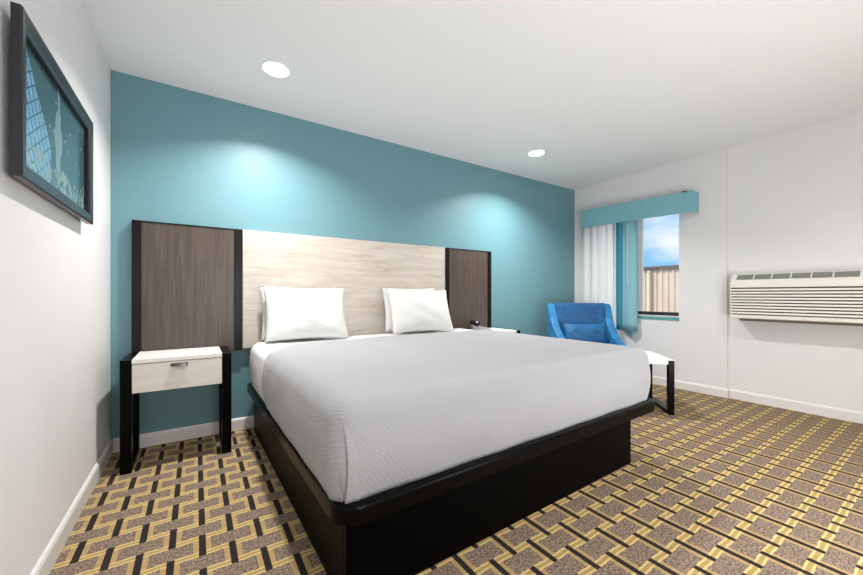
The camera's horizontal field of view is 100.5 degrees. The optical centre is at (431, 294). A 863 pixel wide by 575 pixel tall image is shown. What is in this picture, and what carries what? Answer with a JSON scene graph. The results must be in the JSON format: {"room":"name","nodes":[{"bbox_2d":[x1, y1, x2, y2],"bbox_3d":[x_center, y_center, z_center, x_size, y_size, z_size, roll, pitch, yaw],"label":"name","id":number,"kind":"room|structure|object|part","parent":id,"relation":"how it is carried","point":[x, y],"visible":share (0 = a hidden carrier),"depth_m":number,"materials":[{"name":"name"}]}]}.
{"room":"hotel room","nodes":[
{"label":"hotel room","id":0,"kind":"room"},
{"bbox_2d":[0,0,109,574],"bbox_3d":[-0.679,-0.213,0.068,0.150,2.440,5.200,0,0,-33],"label":"wall","id":1,"kind":"structure","parent":0,"point":[55,265],"depth_m":1.36,"materials":[{"name":"white paint"}]},
{"bbox_2d":[10,1,92,224],"bbox_3d":[-1.403,-0.580,1.362,0.028,0.487,0.842,0,0,-33],"label":"framed picture","id":2,"kind":"object","parent":1,"relation":"attached to","point":[51,131],"visible":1,"depth_m":1.23,"materials":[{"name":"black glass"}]},
{"bbox_2d":[26,42,83,208],"bbox_3d":[-1.413,-0.580,1.356,0.004,0.431,0.786,0,0,-33],"label":"print","id":3,"kind":"object","parent":2,"relation":"attached to","point":[54,126],"depth_m":1.30},
{"bbox_2d":[30,439,112,574],"bbox_3d":[-0.615,0.963,0.119,0.013,0.088,5.187,0,0,-33],"label":"baseboard","id":4,"kind":"structure","parent":1,"relation":"attached to","point":[46,562],"depth_m":1.52,"materials":[{"name":"paint"}]},
{"bbox_2d":[110,70,574,439],"bbox_3d":[-0.075,-0.213,3.666,5.110,2.440,0.150,0,0,-33],"label":"wall","id":5,"kind":"structure","parent":0,"point":[178,155],"depth_m":2.86,"materials":[{"name":"teal paint"}]},
{"bbox_2d":[113,415,253,452],"bbox_3d":[-0.038,0.963,3.592,4.764,0.088,0.013,0,0,-33],"label":"baseboard","id":6,"kind":"structure","parent":5,"relation":"attached to","point":[207,429],"depth_m":2.49,"materials":[{"name":"paint"}]},
{"bbox_2d":[132,220,490,352],"bbox_3d":[-0.641,-0.038,3.173,3.102,0.890,0.052,0,0,-33],"label":"headboard","id":7,"kind":"object","parent":5,"relation":"attached to","point":[194,286],"visible":0.77,"depth_m":2.69,"materials":[{"name":"brown wood"}]},
{"bbox_3d":[-1.679,-0.035,2.499,0.536,0.884,0.038,0,0,-33],"label":"panel","id":8,"kind":"part","parent":7,"relation":"part of","materials":[{"name":"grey wood"}]},
{"bbox_3d":[-0.641,-0.043,3.177,1.839,0.880,0.044,0,0,-33],"label":"panel","id":9,"kind":"part","parent":7,"relation":"part of","materials":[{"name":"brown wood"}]},
{"bbox_3d":[0.391,-0.035,3.859,0.535,0.884,0.038,0,0,-33],"label":"panel","id":10,"kind":"part","parent":7,"relation":"part of","materials":[{"name":"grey wood"}]},
{"bbox_2d":[49,384,862,574],"bbox_3d":[1.394,1.067,1.430,5.110,0.120,5.500,0,0,-33],"label":"floor","id":11,"kind":"structure","parent":0,"point":[716,485],"depth_m":1.64,"materials":[{"name":"carpet"}]},
{"bbox_2d":[120,346,230,474],"bbox_3d":[-1.597,0.687,2.281,0.545,0.640,0.374,0,0,-33],"label":"nightstand","id":12,"kind":"object","parent":11,"relation":"on","point":[144,371],"visible":1,"depth_m":2.15,"materials":[{"name":"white wood"}]},
{"bbox_3d":[-1.726,0.689,2.028,0.052,0.637,0.045,0,0,-33],"label":"leg","id":13,"kind":"part","parent":12,"relation":"part of","materials":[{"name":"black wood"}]},
{"bbox_3d":[-1.810,0.393,2.155,0.052,0.045,0.260,0,0,-33],"label":"frame","id":14,"kind":"part","parent":12,"relation":"part of","materials":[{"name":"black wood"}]},
{"bbox_3d":[-1.893,0.689,2.283,0.052,0.637,0.045,0,0,-33],"label":"leg","id":15,"kind":"part","parent":12,"relation":"part of","materials":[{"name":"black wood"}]},
{"bbox_3d":[-1.512,0.477,2.152,0.439,0.163,0.022,0,0,-33],"label":"drawer","id":16,"kind":"part","parent":12,"relation":"part of","materials":[{"name":"white wood"}]},
{"bbox_3d":[-1.500,0.414,2.134,0.084,0.017,0.022,0,0,-33],"label":"handle","id":17,"kind":"part","parent":12,"relation":"part of","materials":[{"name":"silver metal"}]},
{"bbox_3d":[-1.481,0.689,2.554,0.052,0.637,0.045,0,0,-33],"label":"leg","id":18,"kind":"part","parent":12,"relation":"part of","materials":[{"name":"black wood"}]},
{"bbox_3d":[-1.397,0.393,2.426,0.052,0.045,0.260,0,0,-33],"label":"frame","id":19,"kind":"part","parent":12,"relation":"part of","materials":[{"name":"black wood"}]},
{"bbox_3d":[-1.314,0.689,2.299,0.052,0.637,0.045,0,0,-33],"label":"leg","id":20,"kind":"part","parent":12,"relation":"part of","materials":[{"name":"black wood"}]},
{"bbox_2d":[247,383,654,574],"bbox_3d":[0.032,0.829,2.433,2.055,0.357,1.908,0,0,-35],"label":"platform","id":21,"kind":"object","parent":11,"relation":"on","point":[411,528],"visible":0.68,"depth_m":1.44,"materials":[{"name":"black wood"}]},
{"bbox_2d":[249,328,641,500],"bbox_3d":[0.012,0.507,2.431,2.019,0.334,1.868,0,0,-35],"label":"mattress","id":22,"kind":"object","parent":21,"relation":"on","point":[260,351],"visible":0.1,"depth_m":2.42,"materials":[{"name":"white fabric"}]},
{"bbox_2d":[259,287,334,339],"bbox_3d":[-1.014,0.134,2.786,0.588,0.386,0.162,0,0,-38],"label":"pillow","id":23,"kind":"object","parent":22,"relation":"on","point":[260,288],"visible":0.04,"depth_m":2.62,"materials":[{"name":"white fabric"}]},
{"bbox_2d":[263,286,348,341],"bbox_3d":[-0.934,0.137,2.703,0.623,0.403,0.208,0,0,-36],"label":"pillow","id":24,"kind":"object","parent":22,"relation":"on","point":[291,313],"visible":1,"depth_m":2.63,"materials":[{"name":"white fabric"}]},
{"bbox_2d":[382,288,434,331],"bbox_3d":[-0.188,0.129,3.330,0.563,0.391,0.154,0,0,-29],"label":"pillow","id":25,"kind":"object","parent":22,"relation":"on","point":[389,323],"visible":0.21,"depth_m":3.19,"materials":[{"name":"white fabric"}]},
{"bbox_2d":[386,288,453,333],"bbox_3d":[-0.091,0.142,3.255,0.671,0.394,0.201,0,0,-37],"label":"pillow","id":26,"kind":"object","parent":22,"relation":"on","point":[411,310],"visible":1,"depth_m":3.16,"materials":[{"name":"white fabric"}]},
{"bbox_2d":[261,329,650,503],"bbox_3d":[0.127,0.489,2.263,2.055,0.332,1.495,0,0,-35],"label":"coverlet","id":27,"kind":"object","parent":22,"relation":"on","point":[369,416],"visible":1,"depth_m":1.49,"materials":[{"name":"white fabric"}]},
{"bbox_2d":[470,328,519,333],"bbox_3d":[0.656,0.687,3.760,0.435,0.640,0.374,0,0,-33],"label":"nightstand","id":28,"kind":"object","parent":11,"relation":"on","point":[494,329],"visible":0.18,"depth_m":3.71,"materials":[{"name":"white wood"}]},
{"bbox_2d":[470,320,492,329],"bbox_3d":[0.519,0.319,3.740,0.206,0.097,0.196,0,0,-5],"label":"telephone","id":29,"kind":"object","parent":28,"relation":"on","point":[475,325],"visible":0.98,"depth_m":3.66,"materials":[{"name":"black plastic"}]},
{"bbox_2d":[547,303,627,345],"bbox_3d":[1.742,0.551,3.942,0.744,0.911,0.615,0,0,0],"label":"armchair","id":30,"kind":"object","parent":11,"relation":"on","point":[558,314],"visible":0.25,"depth_m":4.17,"materials":[{"name":"blue fabric"}]},
{"bbox_3d":[1.439,0.471,3.942,0.085,0.733,0.624,0,0,-5],"label":"arm","id":31,"kind":"part","parent":30,"relation":"part of","materials":[{"name":"blue fabric"}]},
{"bbox_3d":[1.742,0.467,4.183,0.573,0.741,0.135,0,0,0],"label":"backrest","id":32,"kind":"part","parent":30,"relation":"part of","materials":[{"name":"blue fabric"}]},
{"bbox_2d":[563,323,605,342],"bbox_3d":[1.722,0.451,4.032,0.471,0.252,0.142,0,0,-1],"label":"lumbar pillow","id":33,"kind":"object","parent":30,"relation":"on","point":[582,332],"visible":0.74,"depth_m":3.99,"materials":[{"name":"fabric"}]},
{"bbox_3d":[2.044,0.471,3.942,0.085,0.733,0.624,0,0,5],"label":"arm","id":34,"kind":"part","parent":30,"relation":"part of","materials":[{"name":"blue fabric"}]},
{"bbox_2d":[644,351,674,414],"bbox_3d":[1.829,0.777,3.295,0.522,0.459,0.510,0,0,12],"label":"side table","id":35,"kind":"object","parent":11,"relation":"on","point":[654,358],"visible":0.38,"depth_m":3.03,"materials":[{"name":"black wood"}]},
{"bbox_3d":[2.108,0.779,3.473,0.045,0.455,0.040,0,0,12],"label":"leg","id":36,"kind":"part","parent":35,"relation":"part of","materials":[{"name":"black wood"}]},
{"bbox_3d":[2.015,0.779,3.022,0.045,0.455,0.040,0,0,12],"label":"leg","id":37,"kind":"part","parent":35,"relation":"part of","materials":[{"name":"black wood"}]},
{"bbox_2d":[84,0,862,189],"bbox_3d":[1.394,-1.508,1.430,5.110,0.150,5.500,0,0,-33],"label":"ceiling","id":38,"kind":"structure","parent":0,"point":[608,90],"depth_m":2.25,"materials":[{"name":"paint"}]},
{"bbox_2d":[261,60,290,77],"bbox_3d":[-0.987,-1.430,2.277,0.172,0.006,0.172,0,0,-33],"label":"recessed light","id":39,"kind":"object","parent":38,"relation":"in","point":[273,68],"visible":1,"depth_m":2.27,"materials":[{"name":"paint"}]},
{"bbox_2d":[528,150,544,156],"bbox_3d":[1.061,-1.430,3.622,0.172,0.006,0.172,0,0,-33],"label":"recessed light","id":40,"kind":"object","parent":38,"relation":"in","point":[534,153],"visible":1,"depth_m":3.62,"materials":[{"name":"paint"}]},
{"bbox_2d":[575,112,862,411],"bbox_3d":[3.458,-0.213,2.786,0.170,2.440,5.200,0,0,-33],"label":"wall","id":41,"kind":"structure","parent":0,"point":[795,198],"depth_m":3.31,"materials":[{"name":"white paint"}]},
{"bbox_2d":[582,190,698,227],"bbox_3d":[2.360,-0.971,4.194,0.120,0.253,1.270,0,0,-33],"label":"window valance","id":42,"kind":"object","parent":41,"relation":"attached to","point":[685,201],"visible":0.92,"depth_m":4.03,"materials":[{"name":"teal fabric"}]},
{"bbox_2d":[638,219,678,315],"bbox_3d":[2.428,-0.371,4.263,0.054,1.203,0.940,0,0,-33],"label":"window","id":43,"kind":"structure","parent":41,"relation":"in","point":[641,311],"depth_m":4.19,"materials":[{"name":"clear glass"}]},
{"bbox_3d":[2.430,-0.391,4.264,0.050,1.165,0.940,0,0,-33],"label":"frame","id":44,"kind":"part","parent":43,"relation":"part of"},
{"bbox_3d":[2.428,0.211,4.263,0.054,0.038,0.940,0,0,-33],"label":"rail","id":45,"kind":"part","parent":43,"relation":"part of","materials":[{"name":"black metal"}]},
{"bbox_2d":[638,316,678,320],"bbox_3d":[2.400,0.261,4.242,0.024,0.030,0.944,0,0,-33],"label":"trim","id":46,"kind":"structure","parent":41,"relation":"attached to","point":[640,317],"depth_m":4.00,"materials":[{"name":"teal paint"}]},
{"bbox_2d":[652,376,862,423],"bbox_3d":[3.387,0.963,2.747,0.035,0.088,5.187,0,0,-33],"label":"baseboard","id":47,"kind":"structure","parent":41,"relation":"attached to","point":[821,410],"depth_m":3.24,"materials":[{"name":"paint"}]},
{"bbox_2d":[730,270,862,325],"bbox_3d":[3.164,0.024,2.951,0.184,0.430,1.088,0,0,-33],"label":"air conditioner","id":48,"kind":"object","parent":41,"relation":"attached to","point":[821,297],"visible":1,"depth_m":2.97,"materials":[{"name":"beige plastic"}]},
{"bbox_3d":[3.096,0.058,2.906,0.002,0.247,1.068,0,0,-33],"label":"intake panel","id":49,"kind":"part","parent":48,"relation":"part of","materials":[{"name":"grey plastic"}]},
{"bbox_2d":[737,271,856,278],"bbox_3d":[3.053,-0.164,3.045,0.047,0.046,0.727,0,0,-33],"label":"grille","id":50,"kind":"object","parent":48,"relation":"attached to","point":[822,274],"depth_m":2.97,"materials":[{"name":"beige plastic"}]},
{"bbox_3d":[2.359,-0.958,4.247,0.062,0.024,1.150,0,0,-33],"label":"curtain rod","id":51,"kind":"object","parent":41,"relation":"attached to","visible":0},
{"bbox_2d":[583,223,619,336],"bbox_3d":[2.143,-0.023,4.551,0.068,1.820,0.515,0,0,-33],"label":"sheer curtain","id":52,"kind":"object","parent":51,"relation":"hanging from","point":[599,242],"visible":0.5,"depth_m":4.54,"materials":[{"name":"white fabric"}]},
{"bbox_2d":[616,220,637,337],"bbox_3d":[2.303,-0.221,4.264,0.036,1.454,0.280,0,0,-33],"label":"drape","id":53,"kind":"object","parent":51,"relation":"hanging from","point":[626,293],"visible":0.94,"depth_m":4.23,"materials":[{"name":"teal fabric"}]},
{"bbox_3d":[2.263,-0.263,4.331,0.030,1.370,0.125,0,0,-33],"label":"drape panel","id":54,"kind":"part","parent":53,"relation":"part of","materials":[{"name":"teal fabric"}]},
{"bbox_2d":[627,224,627,282],"bbox_3d":[2.302,-0.483,4.210,0.008,0.700,0.008,0,0,-33],"label":"wand","id":55,"kind":"object","parent":53,"relation":"hanging from","point":[627,224],"visible":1,"depth_m":4.21,"materials":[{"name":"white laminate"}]},
{"label":"outside","id":56,"kind":"structure","parent":0,"visible":0},
{"bbox_3d":[11.481,1.657,13.559,25.010,0.100,24.000,0,0,-33],"label":"ground","id":57,"kind":"structure","parent":56,"visible":0},
{"bbox_2d":[638,265,678,315],"bbox_3d":[2.429,0.524,10.041,0.203,2.165,14.058,0,0,-33],"label":"metal fence","id":58,"kind":"object","parent":57,"relation":"on","point":[661,283],"visible":0.02,"depth_m":6.93,"materials":[{"name":"beige metal"}]}
]}

